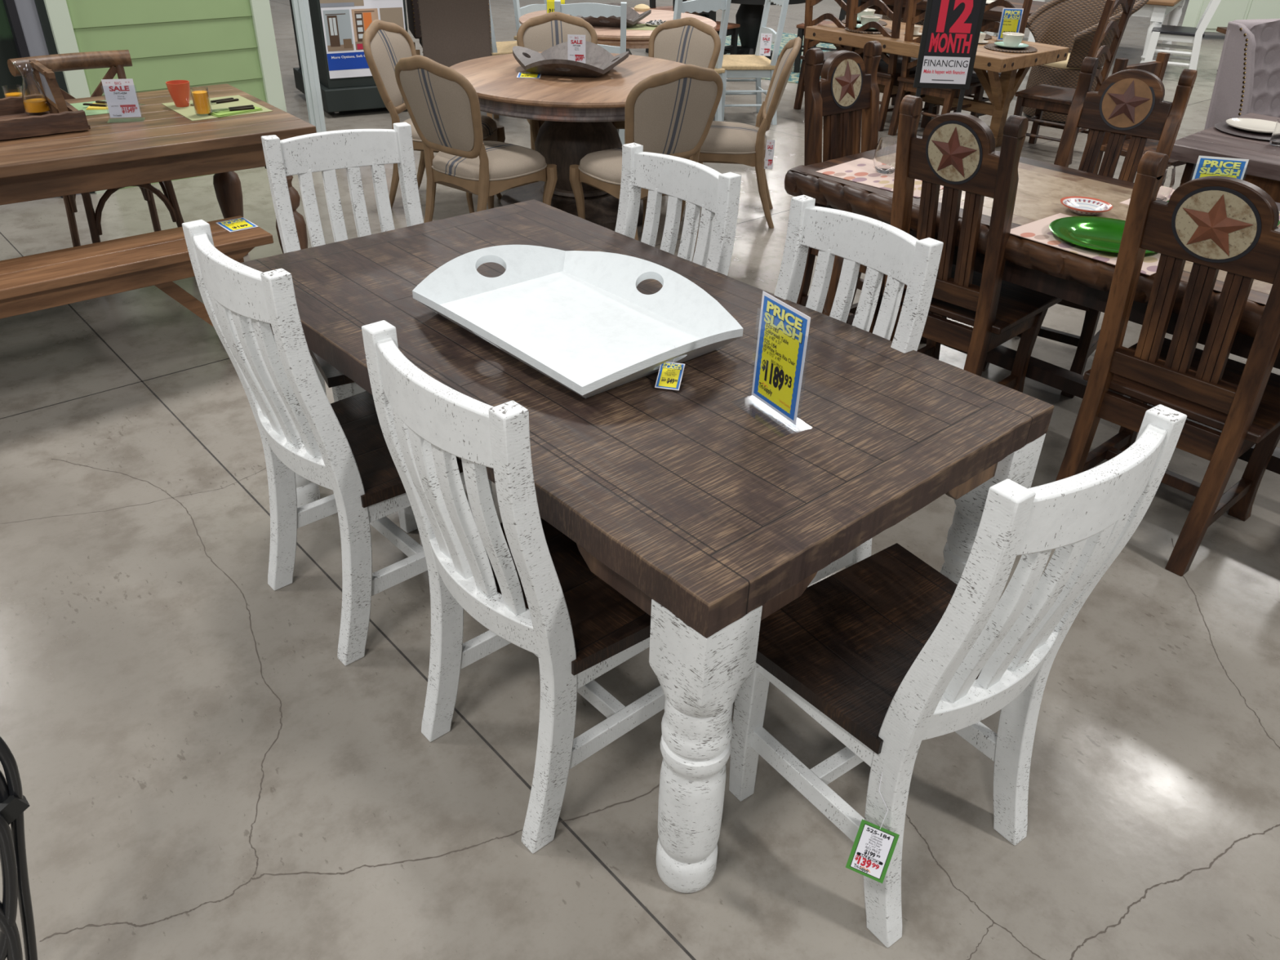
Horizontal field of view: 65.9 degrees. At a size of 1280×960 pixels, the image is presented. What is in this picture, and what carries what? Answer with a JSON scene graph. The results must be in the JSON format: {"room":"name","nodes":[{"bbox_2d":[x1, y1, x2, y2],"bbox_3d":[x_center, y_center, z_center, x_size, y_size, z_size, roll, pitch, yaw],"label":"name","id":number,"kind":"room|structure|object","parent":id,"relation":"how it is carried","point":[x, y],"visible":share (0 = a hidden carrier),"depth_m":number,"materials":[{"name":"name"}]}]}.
{"room":"store","nodes":[
{"label":"store","id":0,"kind":"room"},
{"bbox_2d":[66,0,266,189],"bbox_3d":[-2.676,-2.881,5.377,1.140,2.400,0.150,-24,41,-35],"label":"wall","id":1,"kind":"structure","parent":0,"point":[200,42],"depth_m":5.58,"materials":[{"name":"green"}]},
{"bbox_2d":[13,0,80,195],"bbox_3d":[-3.182,-2.648,4.981,0.095,2.400,0.085,-24,41,-35],"label":"trim","id":2,"kind":"structure","parent":1,"relation":"attached to","point":[27,11],"depth_m":5.13,"materials":[{"name":"grey paint"}]},
{"bbox_2d":[34,0,94,193],"bbox_3d":[-3.119,-2.663,5.009,0.040,2.400,0.080,-24,41,-35],"label":"trim","id":3,"kind":"structure","parent":1,"relation":"attached to","point":[40,5],"depth_m":5.18,"materials":[{"name":"grey"}]},
{"bbox_2d":[43,0,106,194],"bbox_3d":[-3.034,-2.665,5.016,0.097,2.400,0.040,-24,41,-35],"label":"trim","id":4,"kind":"structure","parent":1,"relation":"attached to","point":[57,11],"depth_m":5.21,"materials":[{"name":"white"}]},
{"bbox_2d":[249,0,286,111],"bbox_3d":[-2.273,-3.063,5.684,0.107,2.400,0.192,-24,41,-35],"label":"trim","id":5,"kind":"structure","parent":1,"relation":"attached to","point":[262,19],"depth_m":5.92,"materials":[{"name":"white wood"}]},
{"bbox_2d":[0,0,1279,959],"bbox_3d":[0.158,-5.570,12.026,29.000,0.001,28.000,-24,41,-35],"label":"floor","id":6,"kind":"structure","parent":0,"point":[203,774],"depth_m":2.27,"materials":[{"name":"concrete"}]},
{"bbox_2d":[0,736,37,959],"bbox_3d":[-0.999,0.636,1.519,0.195,0.642,0.066,-24,41,-35],"label":"wire frame","id":7,"kind":"object","parent":6,"relation":"on","point":[13,859],"visible":1,"depth_m":1.51,"materials":[{"name":"black metal"}]},
{"bbox_2d":[2,0,62,198],"bbox_3d":[-3.227,-2.622,4.938,0.040,2.400,0.100,-24,41,-35],"label":"trim","id":8,"kind":"structure","parent":6,"relation":"on","point":[11,9],"depth_m":5.09,"materials":[{"name":"black"}]},
{"bbox_2d":[0,0,29,98],"bbox_3d":[-3.822,-2.395,4.503,1.500,2.350,0.040,-24,41,-35],"label":"window","id":9,"kind":"structure","parent":8,"relation":"attached to","point":[8,50],"depth_m":5.16,"materials":[{"name":"green glass"}]},
{"bbox_2d":[7,49,184,247],"bbox_3d":[-2.421,-1.435,4.514,0.503,0.894,0.553,-23,40,-33],"label":"chair","id":10,"kind":"object","parent":6,"relation":"on","point":[116,60],"visible":0.46,"depth_m":4.47,"materials":[{"name":"brown wood"}]},
{"bbox_2d":[0,215,273,326],"bbox_3d":[-2.200,-0.471,3.397,1.900,0.462,0.295,-24,41,-35],"label":"bench","id":11,"kind":"object","parent":6,"relation":"on","point":[54,278],"visible":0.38,"depth_m":3.47,"materials":[{"name":"brown wood"}]},
{"bbox_2d":[216,217,258,231],"bbox_3d":[-1.553,-0.984,3.804,0.110,0.002,0.140,-24,41,-35],"label":"price card","id":12,"kind":"object","parent":11,"relation":"on","point":[240,224],"visible":1,"depth_m":3.80,"materials":[{"name":"yellow paper"}]},
{"bbox_2d":[0,84,316,255],"bbox_3d":[-2.396,-0.990,3.928,2.000,0.762,1.004,-22,39,-33],"label":"dining table","id":13,"kind":"object","parent":6,"relation":"on","point":[166,145],"visible":0.56,"depth_m":3.74,"materials":[{"name":"brown wood"}]},
{"bbox_2d":[0,59,90,140],"bbox_3d":[-2.472,-1.411,3.680,0.652,0.207,0.425,-22,39,-33],"label":"wooden caddy","id":14,"kind":"object","parent":13,"relation":"on","point":[15,123],"visible":0.9,"depth_m":3.72,"materials":[{"name":"brown wood"}]},
{"bbox_2d":[12,60,51,115],"bbox_3d":[-2.382,-1.533,3.865,0.094,0.190,0.094,-24,41,-35],"label":"carafe","id":15,"kind":"object","parent":14,"relation":"in","point":[37,106],"visible":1,"depth_m":3.87,"materials":[{"name":"clear glass"}]},
{"bbox_2d":[70,99,109,115],"bbox_3d":[-2.305,-1.525,4.065,0.360,0.002,0.260,-23,40,-33],"label":"placemat","id":16,"kind":"object","parent":13,"relation":"on","point":[79,106],"visible":0.29,"depth_m":4.06,"materials":[{"name":"green fabric"}]},
{"bbox_2d":[100,78,145,122],"bbox_3d":[-2.039,-1.494,3.885,0.132,0.153,0.070,-8,34,-15],"label":"sale sign","id":17,"kind":"object","parent":13,"relation":"on","point":[121,98],"visible":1,"depth_m":3.89,"materials":[{"name":"white paper"}]},
{"bbox_2d":[161,94,272,120],"bbox_3d":[-1.785,-1.571,4.163,0.330,0.002,0.380,-23,40,-33],"label":"placemat","id":18,"kind":"object","parent":13,"relation":"on","point":[188,112],"visible":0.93,"depth_m":4.16,"materials":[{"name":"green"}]},
{"bbox_2d":[165,80,190,106],"bbox_3d":[-1.928,-1.618,4.139,0.092,0.095,0.092,-24,41,-35],"label":"cup","id":19,"kind":"object","parent":18,"relation":"on","point":[179,90],"visible":1,"depth_m":4.12,"materials":[{"name":"orange plastic"}]},
{"bbox_2d":[190,85,212,115],"bbox_3d":[-1.782,-1.539,4.011,0.066,0.105,0.066,-24,41,-35],"label":"juice glass","id":20,"kind":"object","parent":18,"relation":"on","point":[201,99],"visible":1,"depth_m":4.00,"materials":[{"name":"orange glass"}]},
{"bbox_2d":[208,106,262,117],"bbox_3d":[-1.676,-1.528,4.090,0.085,0.008,0.200,25,39,33],"label":"napkin","id":21,"kind":"object","parent":18,"relation":"on","point":[221,113],"visible":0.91,"depth_m":4.06,"materials":[{"name":"green fabric"}]},
{"bbox_2d":[291,0,326,133],"bbox_3d":[-2.068,-3.181,5.882,0.120,2.400,0.120,-8,33,-15],"label":"porch post","id":22,"kind":"object","parent":6,"relation":"on","point":[301,12],"visible":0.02,"depth_m":6.19,"materials":[{"name":"white paint"}]},
{"bbox_2d":[182,219,492,666],"bbox_3d":[-0.697,-0.127,2.419,0.516,1.003,0.488,-25,41,-36],"label":"dining chair","id":23,"kind":"object","parent":6,"relation":"on","point":[340,446],"visible":0.85,"depth_m":2.26,"materials":[{"name":"white paint"}]},
{"bbox_2d":[261,122,423,402],"bbox_3d":[-0.790,-0.503,3.009,0.488,1.003,0.516,-17,37,-27],"label":"dining chair","id":24,"kind":"object","parent":6,"relation":"on","point":[326,152],"visible":0.32,"depth_m":2.96,"materials":[{"name":"white paint"}]},
{"bbox_2d":[289,0,408,115],"bbox_3d":[-2.208,-3.926,7.240,0.720,2.198,0.980,-16,36,-25],"label":"kiosk","id":25,"kind":"object","parent":6,"relation":"on","point":[356,93],"visible":0.37,"depth_m":7.31,"materials":[{"name":"grey"}]},
{"bbox_2d":[319,0,405,79],"bbox_3d":[-1.989,-3.645,6.958,0.600,1.500,0.007,-16,36,-25],"label":"display screen","id":26,"kind":"object","parent":25,"relation":"attached to","point":[344,22],"visible":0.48,"depth_m":7.16,"materials":[{"name":"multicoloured paper"}]},
{"bbox_2d":[320,0,404,51],"bbox_3d":[-1.990,-3.721,6.905,0.577,1.315,0.123,-24,41,-35],"label":"photo","id":27,"kind":"object","parent":26,"relation":"on","point":[344,22],"depth_m":7.13,"materials":[{"name":"multicoloured paper"}]},
{"bbox_2d":[406,0,422,55],"bbox_3d":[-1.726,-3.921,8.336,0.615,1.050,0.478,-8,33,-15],"label":"post","id":28,"kind":"object","parent":6,"relation":"on","point":[414,21],"visible":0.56,"depth_m":8.14,"materials":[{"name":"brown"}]},
{"bbox_2d":[362,19,505,213],"bbox_3d":[-1.112,-1.972,5.382,0.626,0.950,0.532,9,33,11],"label":"upholstered dining chair","id":29,"kind":"object","parent":6,"relation":"on","point":[384,43],"visible":0.59,"depth_m":5.25,"materials":[{"name":"beige fabric"}]},
{"bbox_2d":[402,115,497,139],"bbox_3d":[-1.052,-1.938,5.386,0.490,0.084,0.500,9,33,11],"label":"seat cushion","id":30,"kind":"object","parent":29,"relation":"on","point":[489,126],"depth_m":5.35,"materials":[{"name":"fabric"}]},
{"bbox_2d":[417,0,498,118],"bbox_3d":[-1.267,-3.086,6.970,0.478,1.120,0.616,0,32,-2],"label":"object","id":31,"kind":"object","parent":6,"relation":"on","point":[454,32],"visible":0.7,"depth_m":6.73,"materials":[{"name":"brown fabric"}]},
{"bbox_2d":[395,54,557,222],"bbox_3d":[-0.783,-1.577,4.773,0.532,0.950,0.626,25,39,32],"label":"upholstered dining chair","id":32,"kind":"object","parent":6,"relation":"on","point":[442,105],"visible":0.98,"depth_m":4.60,"materials":[{"name":"beige fabric"}]},
{"bbox_2d":[432,140,546,178],"bbox_3d":[-0.744,-1.577,4.830,0.500,0.084,0.490,25,39,32],"label":"seat cushion","id":33,"kind":"object","parent":32,"relation":"on","point":[505,160],"depth_m":4.70,"materials":[{"name":"fabric"}]},
{"bbox_2d":[488,0,517,55],"bbox_3d":[-1.060,-3.400,7.684,0.485,0.904,0.490,-16,36,-25],"label":"chair","id":34,"kind":"object","parent":6,"relation":"on","point":[498,47],"visible":0.04,"depth_m":7.50,"materials":[{"name":"blue paint"}]},
{"bbox_2d":[361,320,665,853],"bbox_3d":[-0.183,0.168,1.977,0.516,1.003,0.488,-24,41,-35],"label":"dining chair","id":35,"kind":"object","parent":6,"relation":"on","point":[522,579],"visible":0.88,"depth_m":1.80,"materials":[{"name":"white paint"}]},
{"bbox_2d":[512,0,546,39],"bbox_3d":[-0.734,-3.739,8.237,0.485,0.904,0.490,19,36,25],"label":"chair","id":36,"kind":"object","parent":6,"relation":"on","point":[519,11],"visible":0.23,"depth_m":8.13,"materials":[{"name":"white paint"}]},
{"bbox_2d":[516,11,597,150],"bbox_3d":[-0.474,-2.345,6.057,0.500,0.893,0.588,-5,33,-10],"label":"upholstered dining chair","id":37,"kind":"object","parent":6,"relation":"on","point":[540,33],"visible":0.3,"depth_m":6.06,"materials":[{"name":"beige fabric"}]},
{"bbox_2d":[449,51,685,231],"bbox_3d":[-0.339,-1.850,5.430,1.424,0.722,1.424,14,34,19],"label":"round pedestal table","id":38,"kind":"object","parent":6,"relation":"on","point":[578,113],"visible":0.5,"depth_m":5.22,"materials":[{"name":"brown wood"}]},
{"bbox_2d":[512,40,628,77],"bbox_3d":[-0.369,-2.241,5.274,0.580,0.108,0.580,-21,39,-32],"label":"serving tray","id":39,"kind":"object","parent":38,"relation":"on","point":[553,61],"visible":0.85,"depth_m":5.19,"materials":[{"name":"grey wood"}]},
{"bbox_2d":[567,34,585,63],"bbox_3d":[-0.337,-2.292,5.259,0.095,0.145,0.006,1,32,-1],"label":"sale sign","id":40,"kind":"object","parent":39,"relation":"on","point":[575,43],"visible":0.87,"depth_m":5.25,"materials":[{"name":"white paper"}]},
{"bbox_2d":[554,0,626,145],"bbox_3d":[-0.330,-2.842,6.837,0.490,0.904,0.485,1,32,0],"label":"chair","id":41,"kind":"object","parent":6,"relation":"on","point":[585,9],"visible":0.27,"depth_m":6.43,"materials":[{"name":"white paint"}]},
{"bbox_2d":[519,8,716,54],"bbox_3d":[-0.175,-3.228,7.690,1.500,0.650,1.500,-24,41,-35],"label":"round pedestal table","id":42,"kind":"object","parent":6,"relation":"on","point":[609,36],"visible":0.2,"depth_m":7.06,"materials":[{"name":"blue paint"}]},
{"bbox_2d":[569,3,651,27],"bbox_3d":[-0.228,-3.426,7.293,0.580,0.108,0.580,-21,39,-32],"label":"serving tray","id":43,"kind":"object","parent":42,"relation":"on","point":[633,17],"visible":0.49,"depth_m":7.14,"materials":[{"name":"grey wood"}]},
{"bbox_2d":[568,64,723,253],"bbox_3d":[0.020,-1.546,4.763,0.532,0.950,0.626,-19,38,-30],"label":"upholstered dining chair","id":44,"kind":"object","parent":6,"relation":"on","point":[672,112],"visible":0.72,"depth_m":4.48,"materials":[{"name":"beige fabric"}]},
{"bbox_2d":[579,147,622,182],"bbox_3d":[-0.016,-1.550,4.822,0.500,0.084,0.490,-19,38,-30],"label":"seat cushion","id":45,"kind":"object","parent":44,"relation":"on","point":[602,166],"depth_m":4.72,"materials":[{"name":"fabric"}]},
{"bbox_2d":[240,199,1053,893],"bbox_3d":[-0.129,-0.045,2.551,1.026,0.753,1.832,-24,41,-35],"label":"dining table","id":46,"kind":"object","parent":6,"relation":"on","point":[707,508],"visible":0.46,"depth_m":1.91,"materials":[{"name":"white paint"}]},
{"bbox_2d":[412,244,743,398],"bbox_3d":[-0.157,-0.392,2.301,0.559,0.098,0.744,-24,41,-35],"label":"serving tray","id":47,"kind":"object","parent":46,"relation":"on","point":[580,319],"visible":1,"depth_m":2.35,"materials":[{"name":"white paint"}]},
{"bbox_2d":[654,344,684,391],"bbox_3d":[0.077,-0.259,2.142,0.052,0.049,0.184,8,33,10],"label":"price tag","id":48,"kind":"object","parent":47,"relation":"attached to","point":[669,376],"visible":1,"depth_m":2.10,"materials":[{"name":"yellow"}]},
{"bbox_2d":[751,291,810,425],"bbox_3d":[0.268,-0.233,1.938,0.078,0.238,0.168,-16,36,-26],"label":"price sign","id":49,"kind":"object","parent":46,"relation":"on","point":[783,330],"visible":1,"depth_m":1.93,"materials":[{"name":"yellow paper"}]},
{"bbox_2d":[611,17,720,164],"bbox_3d":[0.137,-2.281,5.977,0.506,0.902,0.594,21,37,28],"label":"upholstered dining chair","id":50,"kind":"object","parent":6,"relation":"on","point":[687,40],"visible":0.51,"depth_m":5.95,"materials":[{"name":"beige fabric"}]},
{"bbox_2d":[614,142,741,275],"bbox_3d":[-0.060,-0.389,2.865,0.516,1.003,0.488,-24,41,-35],"label":"dining chair","id":51,"kind":"object","parent":6,"relation":"on","point":[717,194],"visible":0.24,"depth_m":2.79,"materials":[{"name":"white paint"}]},
{"bbox_2d":[672,0,731,121],"bbox_3d":[0.295,-3.021,7.150,0.490,0.904,0.485,-20,38,-30],"label":"chair","id":52,"kind":"object","parent":6,"relation":"on","point":[697,6],"visible":0.26,"depth_m":6.86,"materials":[{"name":"blue paint"}]},
{"bbox_2d":[680,36,801,228],"bbox_3d":[0.506,-1.892,5.335,0.626,0.950,0.532,4,32,4],"label":"upholstered dining chair","id":53,"kind":"object","parent":6,"relation":"on","point":[725,142],"visible":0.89,"depth_m":5.19,"materials":[{"name":"beige fabric"}]},
{"bbox_2d":[700,120,766,152],"bbox_3d":[0.443,-1.872,5.356,0.490,0.084,0.500,4,32,4],"label":"seat cushion","id":54,"kind":"object","parent":53,"relation":"on","point":[722,136],"depth_m":5.18,"materials":[{"name":"fabric"}]},
{"bbox_2d":[764,139,774,168],"bbox_3d":[0.687,-1.727,5.241,0.045,0.150,0.002,1,32,-2],"label":"tag","id":55,"kind":"object","parent":53,"relation":"hanging from","point":[770,146],"visible":1,"depth_m":5.24,"materials":[{"name":"white paper"}]},
{"bbox_2d":[721,0,789,124],"bbox_3d":[0.786,-3.199,7.457,0.485,0.904,0.490,-4,33,-9],"label":"chair","id":56,"kind":"object","parent":6,"relation":"on","point":[757,66],"visible":0.59,"depth_m":7.36,"materials":[{"name":"blue paint"}]},
{"bbox_2d":[759,33,772,56],"bbox_3d":[0.912,-3.158,7.162,0.080,0.150,0.002,4,32,4],"label":"tag","id":57,"kind":"object","parent":56,"relation":"hanging from","point":[766,38],"visible":1,"depth_m":7.16,"materials":[{"name":"white paper"}]},
{"bbox_2d":[724,32,889,83],"bbox_3d":[1.452,-4.446,10.299,2.000,0.008,2.800,17,35,23],"label":"area rug","id":58,"kind":"object","parent":6,"relation":"on","point":[794,77],"visible":0.14,"depth_m":10.75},
{"bbox_2d":[672,0,740,54],"bbox_3d":[0.599,-4.217,9.042,0.460,0.925,0.481,24,38,31],"label":"chair","id":59,"kind":"object","parent":58,"relation":"on","point":[732,28],"visible":0.24,"depth_m":9.09,"materials":[{"name":"black"}]},
{"bbox_2d":[723,0,805,60],"bbox_3d":[1.067,-4.396,9.521,1.200,0.735,1.200,-24,41,-35],"label":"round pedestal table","id":60,"kind":"object","parent":58,"relation":"on","point":[748,15],"visible":0.51,"depth_m":9.41,"materials":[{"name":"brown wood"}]},
{"bbox_2d":[793,0,861,72],"bbox_3d":[1.773,-4.296,9.225,0.481,0.925,0.460,17,35,23],"label":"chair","id":61,"kind":"object","parent":58,"relation":"on","point":[842,13],"visible":0.23,"depth_m":9.21,"materials":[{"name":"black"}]},
{"bbox_2d":[793,0,863,109],"bbox_3d":[1.586,-3.446,7.767,0.492,1.034,0.460,-24,41,-35],"label":"chair","id":62,"kind":"object","parent":6,"relation":"on","point":[807,43],"visible":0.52,"depth_m":7.68,"materials":[{"name":"brown wood"}]},
{"bbox_2d":[774,195,943,585],"bbox_3d":[0.344,-0.123,2.464,0.516,1.003,0.488,-21,39,-32],"label":"dining chair","id":63,"kind":"object","parent":6,"relation":"on","point":[882,247],"visible":0.34,"depth_m":2.38,"materials":[{"name":"white paint"}]},
{"bbox_2d":[796,40,930,343],"bbox_3d":[0.943,-1.103,3.945,0.450,1.110,0.579,-23,40,-33],"label":"chair","id":64,"kind":"object","parent":6,"relation":"on","point":[847,84],"visible":0.49,"depth_m":3.90,"materials":[{"name":"brown wood"}]},
{"bbox_2d":[846,0,916,131],"bbox_3d":[1.857,-3.229,7.435,0.492,1.034,0.460,-23,40,-33],"label":"chair","id":65,"kind":"object","parent":6,"relation":"on","point":[888,70],"visible":0.58,"depth_m":7.28,"materials":[{"name":"brown wood"}]},
{"bbox_2d":[880,0,939,114],"bbox_3d":[2.124,-3.426,7.760,0.492,1.034,0.460,-24,41,-35],"label":"chair","id":66,"kind":"object","parent":6,"relation":"on","point":[935,110],"visible":0.02,"depth_m":7.90,"materials":[{"name":"brown wood"}]},
{"bbox_2d":[888,0,983,135],"bbox_3d":[2.181,-2.995,7.080,0.492,1.034,0.460,-24,41,-35],"label":"chair","id":67,"kind":"object","parent":6,"relation":"on","point":[906,81],"visible":0.34,"depth_m":7.09,"materials":[{"name":"brown wood"}]},
{"bbox_2d":[804,18,1069,146],"bbox_3d":[2.139,-2.980,7.415,0.884,0.645,1.685,-24,41,-35],"label":"dining table","id":68,"kind":"object","parent":6,"relation":"on","point":[1001,91],"visible":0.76,"depth_m":7.03,"materials":[{"name":"brown wood"}]},
{"bbox_2d":[995,8,1023,41],"bbox_3d":[2.638,-3.239,7.034,0.165,0.221,0.060,2,32,0],"label":"sign holder","id":69,"kind":"object","parent":68,"relation":"on","point":[1011,20],"visible":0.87,"depth_m":7.03,"materials":[{"name":"white"}]},
{"bbox_2d":[983,43,1037,53],"bbox_3d":[2.566,-2.991,6.835,0.356,0.014,0.356,-24,41,-35],"label":"woven charger","id":70,"kind":"object","parent":68,"relation":"on","point":[993,46],"visible":0.73,"depth_m":6.76,"materials":[{"name":"brown wicker"}]},
{"bbox_2d":[994,41,1028,48],"bbox_3d":[2.566,-3.004,6.826,0.230,0.016,0.230,-24,41,-35],"label":"plate","id":71,"kind":"object","parent":70,"relation":"on","point":[1001,44],"visible":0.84,"depth_m":6.81,"materials":[{"name":"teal ceramic"}]},
{"bbox_2d":[1002,31,1024,46],"bbox_3d":[2.567,-3.035,6.807,0.148,0.078,0.148,-24,41,-35],"label":"bowl","id":72,"kind":"object","parent":71,"relation":"on","point":[1009,38],"visible":1,"depth_m":6.77,"materials":[{"name":"beige ceramic"}]},
{"bbox_2d":[913,0,986,112],"bbox_3d":[1.829,-2.421,5.970,0.336,1.238,0.288,2,32,1],"label":"sign","id":73,"kind":"object","parent":6,"relation":"on","point":[950,34],"visible":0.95,"depth_m":5.85,"materials":[{"name":"black"}]},
{"bbox_2d":[860,0,1046,33],"bbox_3d":[2.959,-4.157,9.287,1.000,0.680,1.900,-22,39,-33],"label":"dining table","id":74,"kind":"object","parent":6,"relation":"on","point":[993,15],"visible":0.02,"depth_m":8.87,"materials":[{"name":"brown wood"}]},
{"bbox_2d":[728,404,1186,947],"bbox_3d":[0.517,0.287,1.822,0.488,1.003,0.516,-20,38,-31],"label":"dining chair","id":75,"kind":"object","parent":6,"relation":"on","point":[888,654],"visible":0.94,"depth_m":1.72,"materials":[{"name":"white paint"}]},
{"bbox_2d":[845,772,899,883],"bbox_3d":[0.407,0.595,1.683,0.065,0.185,0.073,20,37,27],"label":"price tag","id":76,"kind":"object","parent":75,"relation":"hanging from","point":[873,846],"visible":1,"depth_m":1.70,"materials":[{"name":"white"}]},
{"bbox_2d":[882,94,1062,392],"bbox_3d":[1.120,-0.722,3.350,0.579,1.110,0.450,-27,42,-37],"label":"chair","id":77,"kind":"object","parent":6,"relation":"on","point":[956,152],"visible":0.77,"depth_m":3.10,"materials":[{"name":"brown wood"}]},
{"bbox_2d":[929,0,1032,120],"bbox_3d":[2.522,-3.177,7.386,0.492,1.034,0.460,-24,41,-35],"label":"chair","id":78,"kind":"object","parent":6,"relation":"on","point":[1027,4],"visible":0.2,"depth_m":7.32,"materials":[{"name":"brown wood"}]},
{"bbox_2d":[784,149,1279,474],"bbox_3d":[1.590,-0.504,3.355,0.934,0.761,2.234,-24,41,-35],"label":"dining table","id":79,"kind":"object","parent":6,"relation":"on","point":[1073,277],"visible":0.4,"depth_m":3.23,"materials":[{"name":"brown wood"}]},
{"bbox_2d":[815,157,943,198],"bbox_3d":[0.886,-1.082,3.522,0.420,0.002,0.300,29,41,36],"label":"placemat","id":80,"kind":"object","parent":79,"relation":"on","point":[861,171],"visible":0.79,"depth_m":3.52,"materials":[{"name":"beige fabric"}]},
{"bbox_2d":[873,136,897,173],"bbox_3d":[0.888,-1.164,3.541,0.095,0.115,0.095,-24,41,-35],"label":"glass","id":81,"kind":"object","parent":80,"relation":"on","point":[884,158],"visible":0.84,"depth_m":3.51,"materials":[{"name":"white"}]},
{"bbox_2d":[1009,213,1160,275],"bbox_3d":[1.385,-0.715,2.964,0.320,0.002,0.460,-23,40,-33],"label":"placemat","id":82,"kind":"object","parent":79,"relation":"on","point":[1038,231],"visible":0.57,"depth_m":2.93,"materials":[{"name":"beige fabric"}]},
{"bbox_2d":[1048,216,1154,253],"bbox_3d":[1.407,-0.732,2.969,0.340,0.021,0.340,-24,41,-35],"label":"charger plate","id":83,"kind":"object","parent":82,"relation":"on","point":[1100,233],"visible":0.61,"depth_m":3.01,"materials":[{"name":"green ceramic"}]},
{"bbox_2d":[1060,195,1112,216],"bbox_3d":[1.445,-0.883,3.206,0.160,0.030,0.160,-24,41,-35],"label":"bowl","id":84,"kind":"object","parent":79,"relation":"on","point":[1082,206],"visible":1,"depth_m":3.23,"materials":[{"name":"white ceramic"}]},
{"bbox_2d":[1119,189,1279,226],"bbox_3d":[1.877,-0.894,3.273,0.320,0.002,0.440,-24,41,-35],"label":"placemat","id":85,"kind":"object","parent":79,"relation":"on","point":[1126,202],"visible":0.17,"depth_m":3.33,"materials":[{"name":"beige fabric"}]},
{"bbox_2d":[1155,164,1175,200],"bbox_3d":[1.743,-0.997,3.318,0.095,0.115,0.095,-24,41,-35],"label":"glass","id":86,"kind":"object","parent":85,"relation":"on","point":[1166,188],"visible":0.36,"depth_m":3.28,"materials":[{"name":"white"}]},
{"bbox_2d":[1191,155,1248,179],"bbox_3d":[1.886,-0.966,3.229,0.170,0.166,0.078,8,33,10],"label":"sign holder","id":87,"kind":"object","parent":85,"relation":"on","point":[1206,166],"visible":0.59,"depth_m":3.21,"materials":[{"name":"white"}]},
{"bbox_2d":[1013,0,1135,164],"bbox_3d":[2.920,-2.759,6.743,0.492,1.034,0.460,26,40,33],"label":"chair","id":88,"kind":"object","parent":6,"relation":"on","point":[1042,97],"visible":0.63,"depth_m":6.70,"materials":[{"name":"brown wood"}]},
{"bbox_2d":[1022,0,1148,121],"bbox_3d":[3.488,-3.383,7.799,0.723,0.948,0.914,-5,33,-11],"label":"wicker armchair","id":89,"kind":"object","parent":6,"relation":"on","point":[1073,24],"visible":0.59,"depth_m":7.86,"materials":[{"name":"beige wicker"}]},
{"bbox_2d":[1044,53,1080,69],"bbox_3d":[3.392,-3.323,7.814,0.453,0.061,0.484,-5,33,-11],"label":"seat cushion","id":90,"kind":"object","parent":89,"relation":"on","point":[1071,63],"depth_m":7.64,"materials":[{"name":"beige fabric"}]},
{"bbox_2d":[982,56,1197,397],"bbox_3d":[1.663,-0.953,3.744,0.450,1.110,0.579,23,38,30],"label":"chair","id":91,"kind":"object","parent":6,"relation":"on","point":[1128,102],"visible":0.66,"depth_m":3.70,"materials":[{"name":"brown wood"}]},
{"bbox_2d":[1093,52,1186,173],"bbox_3d":[2.781,-1.789,5.338,0.445,0.880,0.452,-20,38,-30],"label":"chair","id":92,"kind":"object","parent":6,"relation":"on","point":[1157,68],"visible":0.27,"depth_m":5.33,"materials":[{"name":"brown wood"}]},
{"bbox_2d":[1131,0,1185,63],"bbox_3d":[5.101,-4.902,10.593,1.200,0.660,1.900,19,36,25],"label":"dining table","id":93,"kind":"object","parent":6,"relation":"on","point":[1157,10],"visible":0.34,"depth_m":9.72,"materials":[{"name":"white wood"}]},
{"bbox_2d":[1055,151,1279,576],"bbox_3d":[1.599,-0.359,2.799,0.579,1.110,0.495,-24,41,-35],"label":"chair","id":94,"kind":"object","parent":6,"relation":"on","point":[1215,224],"visible":0.95,"depth_m":2.63,"materials":[{"name":"brown wood"}]},
{"bbox_2d":[1143,0,1221,70],"bbox_3d":[5.298,-4.430,9.570,0.560,0.971,0.491,16,35,21],"label":"chair","id":95,"kind":"object","parent":6,"relation":"on","point":[1193,35],"visible":0.92,"depth_m":9.52,"materials":[{"name":"white paint"}]},
{"bbox_2d":[1168,112,1279,203],"bbox_3d":[3.104,-0.900,4.058,0.958,0.760,1.700,-26,42,-36],"label":"dining table","id":96,"kind":"object","parent":6,"relation":"on","point":[1263,168],"visible":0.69,"depth_m":4.03,"materials":[{"name":"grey wood"}]},
{"bbox_2d":[1214,121,1271,141],"bbox_3d":[2.692,-1.516,4.289,0.356,0.010,0.356,-24,41,-35],"label":"woven charger","id":97,"kind":"object","parent":96,"relation":"on","point":[1223,126],"visible":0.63,"depth_m":4.23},
{"bbox_2d":[1226,118,1275,133],"bbox_3d":[2.685,-1.533,4.287,0.260,0.018,0.260,-24,41,-35],"label":"plate","id":98,"kind":"object","parent":97,"relation":"on","point":[1251,125],"visible":0.91,"depth_m":4.33,"materials":[{"name":"beige ceramic"}]},
{"bbox_2d":[1182,0,1279,32],"bbox_3d":[7.322,-5.862,11.951,1.100,0.950,0.415,5,32,5],"label":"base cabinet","id":99,"kind":"object","parent":6,"relation":"on","point":[1227,11],"visible":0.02,"depth_m":11.88,"materials":[{"name":"white wood"}]},
{"bbox_2d":[1204,18,1279,211],"bbox_3d":[3.461,-1.805,5.201,0.698,1.090,0.769,-10,34,-17],"label":"chair","id":100,"kind":"object","parent":6,"relation":"on","point":[1247,79],"visible":0.53,"depth_m":5.14,"materials":[{"name":"grey fabric"}]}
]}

